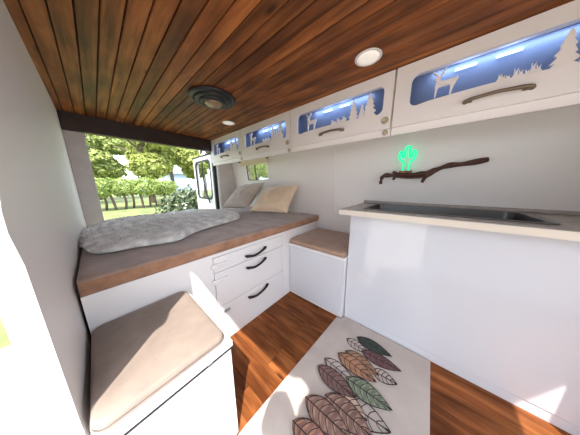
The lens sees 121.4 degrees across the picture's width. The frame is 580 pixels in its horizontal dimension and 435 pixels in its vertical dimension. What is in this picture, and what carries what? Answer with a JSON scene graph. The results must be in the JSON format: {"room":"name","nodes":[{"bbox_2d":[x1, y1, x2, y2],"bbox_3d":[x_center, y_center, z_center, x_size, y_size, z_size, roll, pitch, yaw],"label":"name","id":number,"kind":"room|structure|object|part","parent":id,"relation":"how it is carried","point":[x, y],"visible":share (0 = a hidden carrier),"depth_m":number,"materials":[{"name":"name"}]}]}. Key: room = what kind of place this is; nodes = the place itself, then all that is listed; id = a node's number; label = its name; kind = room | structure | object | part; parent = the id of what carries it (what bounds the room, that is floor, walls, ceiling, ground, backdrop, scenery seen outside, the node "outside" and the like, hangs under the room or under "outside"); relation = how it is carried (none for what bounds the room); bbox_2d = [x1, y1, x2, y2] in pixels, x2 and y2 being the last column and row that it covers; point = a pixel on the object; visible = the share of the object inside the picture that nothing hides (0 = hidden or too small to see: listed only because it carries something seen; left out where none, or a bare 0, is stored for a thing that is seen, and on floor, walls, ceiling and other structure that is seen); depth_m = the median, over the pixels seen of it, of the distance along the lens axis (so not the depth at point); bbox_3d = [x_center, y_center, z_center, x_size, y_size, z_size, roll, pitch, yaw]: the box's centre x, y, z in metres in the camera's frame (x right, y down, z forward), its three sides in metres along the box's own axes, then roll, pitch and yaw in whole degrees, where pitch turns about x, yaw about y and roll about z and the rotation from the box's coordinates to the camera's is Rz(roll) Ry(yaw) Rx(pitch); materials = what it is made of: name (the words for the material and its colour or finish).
{"room":"vehicle interior","nodes":[
{"label":"vehicle interior","id":0,"kind":"room"},
{"bbox_2d":[0,0,90,434],"bbox_3d":[-0.654,0.130,0.416,3.995,1.789,0.040,9,15,39],"label":"wall","id":1,"kind":"structure","parent":0,"point":[42,220],"depth_m":0.43,"materials":[{"name":"white paint"}]},
{"bbox_2d":[62,130,235,224],"bbox_3d":[-1.564,-0.246,2.357,0.055,1.777,1.810,9,15,39],"label":"wall","id":2,"kind":"structure","parent":0,"point":[75,142],"depth_m":1.67,"materials":[{"name":"white paint"}]},
{"bbox_2d":[56,110,211,151],"bbox_3d":[-1.678,-1.012,2.032,0.085,0.171,1.410,9,15,39],"label":"trim","id":3,"kind":"structure","parent":2,"relation":"attached to","point":[68,121],"depth_m":1.81,"materials":[{"name":"brown wood"}]},
{"bbox_2d":[192,152,215,208],"bbox_3d":[-1.584,-0.359,3.058,0.820,1.524,0.102,10,15,41],"label":"door","id":4,"kind":"structure","parent":2,"relation":"in","point":[203,202],"depth_m":2.97,"materials":[{"name":"white paint"}]},
{"bbox_2d":[211,159,219,208],"bbox_3d":[-1.238,-0.242,2.779,0.040,1.600,0.050,9,15,39],"label":"trim","id":5,"kind":"structure","parent":2,"relation":"attached to","point":[213,167],"depth_m":2.71,"materials":[{"name":"black rubber"}]},
{"bbox_2d":[216,165,221,208],"bbox_3d":[-1.198,-0.255,2.793,0.080,1.620,0.027,9,15,39],"label":"trim","id":6,"kind":"structure","parent":2,"relation":"attached to","point":[217,166],"depth_m":2.72,"materials":[{"name":"white paint"}]},
{"bbox_2d":[3,0,573,139],"bbox_3d":[-0.061,-0.895,0.935,3.995,0.035,1.917,9,15,39],"label":"ceiling","id":7,"kind":"structure","parent":0,"point":[134,62],"depth_m":0.80,"materials":[{"name":"brown wood"}]},
{"bbox_2d":[188,85,235,109],"bbox_3d":[-0.605,-0.911,1.289,0.342,0.066,0.342,9,15,39],"label":"ceiling vent","id":8,"kind":"object","parent":7,"relation":"in","point":[210,97],"visible":1,"depth_m":1.22,"materials":[{"name":"black plastic"}]},
{"bbox_2d":[222,121,234,124],"bbox_3d":[-0.681,-1.044,1.804,0.136,0.004,0.136,9,15,39],"label":"recessed light","id":9,"kind":"object","parent":7,"relation":"in","point":[223,122],"visible":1,"depth_m":1.78,"materials":[{"name":"white plastic"}]},
{"bbox_2d":[355,48,381,66],"bbox_3d":[0.426,-0.868,0.887,0.136,0.004,0.136,9,15,39],"label":"recessed light","id":10,"kind":"object","parent":7,"relation":"in","point":[370,56],"visible":1,"depth_m":0.88,"materials":[{"name":"white plastic"}]},
{"bbox_2d":[230,291,571,434],"bbox_3d":[-0.042,0.885,1.312,4.010,0.050,1.960,9,15,39],"label":"floor","id":11,"kind":"structure","parent":0,"point":[266,349],"depth_m":0.93,"materials":[{"name":"brown wood"}]},
{"bbox_2d":[91,292,238,434],"bbox_3d":[-0.519,0.729,0.706,0.472,0.500,0.360,9,15,39],"label":"storage box","id":12,"kind":"object","parent":11,"relation":"on","point":[201,401],"visible":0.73,"depth_m":0.56,"materials":[{"name":"white paint"}]},
{"bbox_2d":[90,291,223,434],"bbox_3d":[-0.531,0.467,0.653,0.450,0.032,0.348,9,15,39],"label":"seat cushion","id":13,"kind":"object","parent":12,"relation":"on","point":[135,355],"visible":1,"depth_m":0.57,"materials":[{"name":"beige fabric"}]},
{"bbox_2d":[80,221,316,336],"bbox_3d":[-0.772,0.422,1.813,1.466,0.670,1.790,9,15,39],"label":"bed base","id":14,"kind":"object","parent":11,"relation":"on","point":[234,286],"visible":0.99,"depth_m":1.11,"materials":[{"name":"white paint"}]},
{"bbox_2d":[76,206,318,296],"bbox_3d":[-0.786,0.052,1.756,1.448,0.078,1.796,9,15,39],"label":"mattress","id":15,"kind":"object","parent":14,"relation":"on","point":[96,272],"visible":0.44,"depth_m":0.94,"materials":[{"name":"brown fabric"}]},
{"bbox_2d":[78,208,239,253],"bbox_3d":[-1.048,0.019,1.539,1.185,0.068,1.191,9,15,39],"label":"throw","id":16,"kind":"object","parent":15,"relation":"on","point":[123,233],"visible":1,"depth_m":1.19,"materials":[{"name":"grey fur"}]},
{"bbox_2d":[222,182,264,208],"bbox_3d":[-0.731,-0.323,2.303,0.728,0.337,0.538,9,15,39],"label":"pillow","id":17,"kind":"object","parent":15,"relation":"on","point":[243,196],"visible":1,"depth_m":2.12,"materials":[{"name":"grey fabric"}]},
{"bbox_2d":[250,185,298,212],"bbox_3d":[-0.237,-0.227,1.911,0.622,0.292,0.459,9,15,39],"label":"pillow","id":18,"kind":"object","parent":15,"relation":"on","point":[273,198],"visible":1,"depth_m":1.79,"materials":[{"name":"beige fabric"}]},
{"bbox_3d":[-0.287,0.261,1.285,0.022,0.103,0.641,9,15,39],"label":"drawer","id":19,"kind":"part","parent":14,"relation":"part of","materials":[{"name":"white paint"}]},
{"bbox_3d":[-0.286,0.439,1.321,0.022,0.251,0.641,9,15,39],"label":"drawer","id":20,"kind":"part","parent":14,"relation":"part of","materials":[{"name":"white paint"}]},
{"bbox_3d":[-0.284,0.692,1.371,0.022,0.257,0.641,9,15,39],"label":"drawer","id":21,"kind":"part","parent":14,"relation":"part of","materials":[{"name":"white paint"}]},
{"bbox_3d":[-0.259,0.272,1.276,0.038,0.045,0.209,9,15,39],"label":"handle","id":22,"kind":"part","parent":14,"relation":"part of","materials":[{"name":"black metal"}]},
{"bbox_3d":[-0.259,0.365,1.294,0.038,0.045,0.205,9,15,39],"label":"handle","id":23,"kind":"part","parent":14,"relation":"part of","materials":[{"name":"black metal"}]},
{"bbox_3d":[-0.253,0.612,1.349,0.038,0.045,0.214,9,15,39],"label":"handle","id":24,"kind":"part","parent":14,"relation":"part of","materials":[{"name":"black metal"}]},
{"bbox_2d":[289,242,347,317],"bbox_3d":[0.383,0.506,1.680,0.563,0.545,0.555,9,15,39],"label":"storage bench","id":25,"kind":"object","parent":11,"relation":"on","point":[318,277],"visible":0.7,"depth_m":1.44,"materials":[{"name":"white paint"}]},
{"bbox_2d":[290,228,349,257],"bbox_3d":[0.379,0.215,1.622,0.563,0.045,0.553,9,15,39],"label":"seat cushion","id":26,"kind":"object","parent":25,"relation":"on","point":[336,243],"visible":0.72,"depth_m":1.52,"materials":[{"name":"beige fabric"}]},
{"bbox_2d":[238,316,429,434],"bbox_3d":[0.215,0.957,0.745,0.653,0.028,1.300,9,15,39],"label":"rug","id":27,"kind":"object","parent":11,"relation":"on","point":[353,379],"visible":1,"depth_m":0.87,"materials":[{"name":"beige fabric"}]},
{"bbox_2d":[344,216,579,434],"bbox_3d":[1.075,0.444,1.087,1.224,0.892,0.472,9,15,39],"label":"base cabinet","id":28,"kind":"object","parent":11,"relation":"on","point":[500,312],"visible":0.77,"depth_m":0.85,"materials":[{"name":"white paint"}]},
{"bbox_2d":[339,200,579,241],"bbox_3d":[1.023,-0.019,0.975,1.275,0.058,0.575,9,15,39],"label":"countertop","id":29,"kind":"structure","parent":28,"relation":"on","point":[569,229],"depth_m":0.82,"materials":[{"name":"beige stone"}]},
{"bbox_2d":[363,203,560,224],"bbox_3d":[0.948,0.018,1.081,0.799,0.136,0.409,9,15,39],"label":"sink","id":30,"kind":"object","parent":29,"relation":"in","point":[455,212],"visible":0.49,"depth_m":1.06,"materials":[{"name":"grey metal"}]},
{"bbox_2d":[232,105,579,233],"bbox_3d":[0.526,-0.151,1.787,3.995,1.790,0.236,9,15,39],"label":"wall","id":31,"kind":"structure","parent":0,"point":[534,162],"depth_m":1.14,"materials":[{"name":"white paint"}]},
{"bbox_2d":[211,130,242,165],"bbox_3d":[-0.826,-0.977,2.411,0.822,0.365,0.374,9,15,39],"label":"upper cabinet","id":32,"kind":"object","parent":31,"relation":"attached to","point":[226,149],"visible":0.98,"depth_m":2.31,"materials":[{"name":"white paint"}]},
{"bbox_2d":[238,157,267,165],"bbox_3d":[-0.568,-0.849,2.431,0.670,0.118,0.048,9,15,39],"label":"roller blind","id":33,"kind":"object","parent":31,"relation":"attached to","point":[259,160],"visible":0.54,"depth_m":2.42,"materials":[{"name":"beige fabric"}]},
{"bbox_2d":[245,163,268,181],"bbox_3d":[-0.501,-0.696,2.495,0.525,0.277,0.068,9,15,39],"label":"window","id":34,"kind":"structure","parent":31,"relation":"in","point":[246,167],"depth_m":2.53,"materials":[{"name":"white plastic"}]},
{"bbox_2d":[240,110,291,160],"bbox_3d":[-0.203,-0.878,1.895,0.798,0.365,0.374,9,15,39],"label":"upper cabinet","id":35,"kind":"object","parent":31,"relation":"attached to","point":[271,136],"visible":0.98,"depth_m":1.77,"materials":[{"name":"white paint"}]},
{"bbox_2d":[332,149,334,228],"bbox_3d":[0.472,-0.279,1.761,0.025,0.852,0.108,9,15,39],"label":"trim","id":36,"kind":"structure","parent":31,"relation":"attached to","point":[333,150],"depth_m":1.74,"materials":[{"name":"white"}]},
{"bbox_2d":[291,69,396,152],"bbox_3d":[0.419,-0.778,1.380,0.822,0.365,0.374,9,15,39],"label":"upper cabinet","id":37,"kind":"object","parent":31,"relation":"attached to","point":[363,111],"visible":1,"depth_m":1.22,"materials":[{"name":"white paint"}]},
{"bbox_3d":[0.314,-0.666,1.266,0.217,0.027,0.034,9,15,39],"label":"handle","id":38,"kind":"part","parent":37,"relation":"part of","materials":[{"name":"brown wood"}]},
{"bbox_3d":[0.604,-0.619,1.038,0.042,0.042,0.010,9,15,39],"label":"lock knob","id":39,"kind":"part","parent":37,"relation":"part of","materials":[{"name":"gold metal"}]},
{"bbox_2d":[379,157,488,183],"bbox_3d":[1.014,-0.335,1.224,0.608,0.162,0.056,9,15,39],"label":"branch","id":40,"kind":"object","parent":31,"relation":"attached to","point":[425,174],"visible":0.99,"depth_m":1.20,"materials":[{"name":"brown wood"}]},
{"bbox_2d":[398,145,416,172],"bbox_3d":[0.910,-0.455,1.268,0.116,0.200,0.024,9,15,39],"label":"cactus","id":41,"kind":"object","parent":40,"relation":"on","point":[401,153],"visible":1,"depth_m":1.26,"materials":[{"name":"green plastic"}]},
{"bbox_2d":[391,0,579,135],"bbox_3d":[1.049,-0.678,0.858,0.817,0.365,0.374,9,15,39],"label":"upper cabinet","id":42,"kind":"object","parent":31,"relation":"attached to","point":[532,64],"visible":1,"depth_m":0.78,"materials":[{"name":"white paint"}]},
{"bbox_3d":[0.944,-0.565,0.744,0.217,0.027,0.034,9,15,39],"label":"handle","id":43,"kind":"part","parent":42,"relation":"part of","materials":[{"name":"brown wood"}]},
{"label":"outside","id":44,"kind":"structure","parent":0,"visible":0},
{"bbox_2d":[0,190,211,348],"bbox_3d":[-18.923,-3.962,28.831,60.000,0.146,100.000,9,15,39],"label":"ground","id":45,"kind":"structure","parent":44,"point":[111,213],"depth_m":12.07,"materials":[{"name":"green plant"}]},
{"bbox_2d":[84,134,128,199],"bbox_3d":[-23.036,-6.783,19.054,7.245,9.532,6.946,3,12,14],"label":"tree","id":46,"kind":"object","parent":45,"relation":"on","point":[101,150],"visible":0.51,"depth_m":18.61,"materials":[{"name":"green plant"}]},
{"bbox_3d":[-23.057,-7.838,18.811,7.150,7.367,7.002,3,12,16],"label":"crown","id":47,"kind":"part","parent":46,"relation":"part of","materials":[{"name":"green plant"}]},
{"bbox_2d":[94,177,178,209],"bbox_3d":[-11.879,-1.763,11.729,3.137,2.498,7.067,9,15,39],"label":"hedge","id":48,"kind":"object","parent":45,"relation":"on","point":[108,187],"visible":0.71,"depth_m":11.63,"materials":[{"name":"green plant"}]},
{"bbox_2d":[114,140,175,202],"bbox_3d":[-13.671,-5.759,15.790,4.866,8.695,6.243,-9,14,-38],"label":"tree","id":49,"kind":"object","parent":45,"relation":"on","point":[153,161],"visible":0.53,"depth_m":14.83,"materials":[{"name":"green plant"}]},
{"bbox_3d":[-13.542,-6.811,15.695,4.272,6.597,6.244,-9,14,-38],"label":"crown","id":50,"kind":"part","parent":49,"relation":"part of","materials":[{"name":"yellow plant"}]},
{"bbox_2d":[170,148,175,182],"bbox_3d":[-19.860,-9.375,26.412,7.089,11.697,6.568,9,15,39],"label":"tree","id":51,"kind":"object","parent":45,"relation":"on","point":[171,173],"visible":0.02,"depth_m":26.94,"materials":[{"name":"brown plant"}]},
{"bbox_2d":[162,166,191,190],"bbox_3d":[-25.966,-8.597,37.282,5.800,6.050,5.000,9,15,39],"label":"house","id":52,"kind":"structure","parent":45,"relation":"on","point":[182,180],"depth_m":35.65,"materials":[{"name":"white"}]},
{"bbox_2d":[154,184,202,213],"bbox_3d":[-3.465,-0.194,5.296,1.116,1.766,1.353,0,11,3],"label":"flowering shrub","id":53,"kind":"object","parent":45,"relation":"on","point":[179,200],"visible":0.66,"depth_m":4.91,"materials":[{"name":"green plant"}]},
{"bbox_2d":[171,147,209,196],"bbox_3d":[-11.463,-6.931,20.966,5.693,8.940,5.080,3,12,15],"label":"tree","id":54,"kind":"object","parent":45,"relation":"on","point":[183,159],"visible":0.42,"depth_m":19.45,"materials":[{"name":"green plant"}]},
{"bbox_3d":[-11.470,-8.102,20.732,5.693,6.551,5.080,3,12,15],"label":"crown","id":55,"kind":"part","parent":54,"relation":"part of","materials":[{"name":"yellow plant"}]},
{"bbox_2d":[248,163,266,179],"bbox_3d":[-3.450,-4.315,13.258,3.135,6.739,4.097,9,15,39],"label":"tree","id":56,"kind":"object","parent":45,"relation":"on","point":[260,168],"visible":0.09,"depth_m":13.46,"materials":[{"name":"green plant"}]},
{"bbox_3d":[-3.468,-5.590,13.013,3.038,4.141,4.097,9,15,39],"label":"crown","id":57,"kind":"part","parent":56,"relation":"part of","materials":[{"name":"green plant"}]},
{"bbox_2d":[250,166,267,179],"bbox_3d":[-5.239,-7.330,23.445,6.526,8.680,6.752,-7,13,-31],"label":"tree","id":58,"kind":"object","parent":45,"relation":"on","point":[263,175],"visible":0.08,"depth_m":21.90,"materials":[{"name":"green plant"}]},
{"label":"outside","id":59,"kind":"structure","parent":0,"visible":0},
{"bbox_2d":[0,345,48,434],"bbox_3d":[8.342,2.997,-6.567,28.200,0.100,60.000,9,15,39],"label":"paving","id":60,"kind":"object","parent":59,"point":[20,414],"depth_m":1.27,"materials":[{"name":"white"}]}
]}

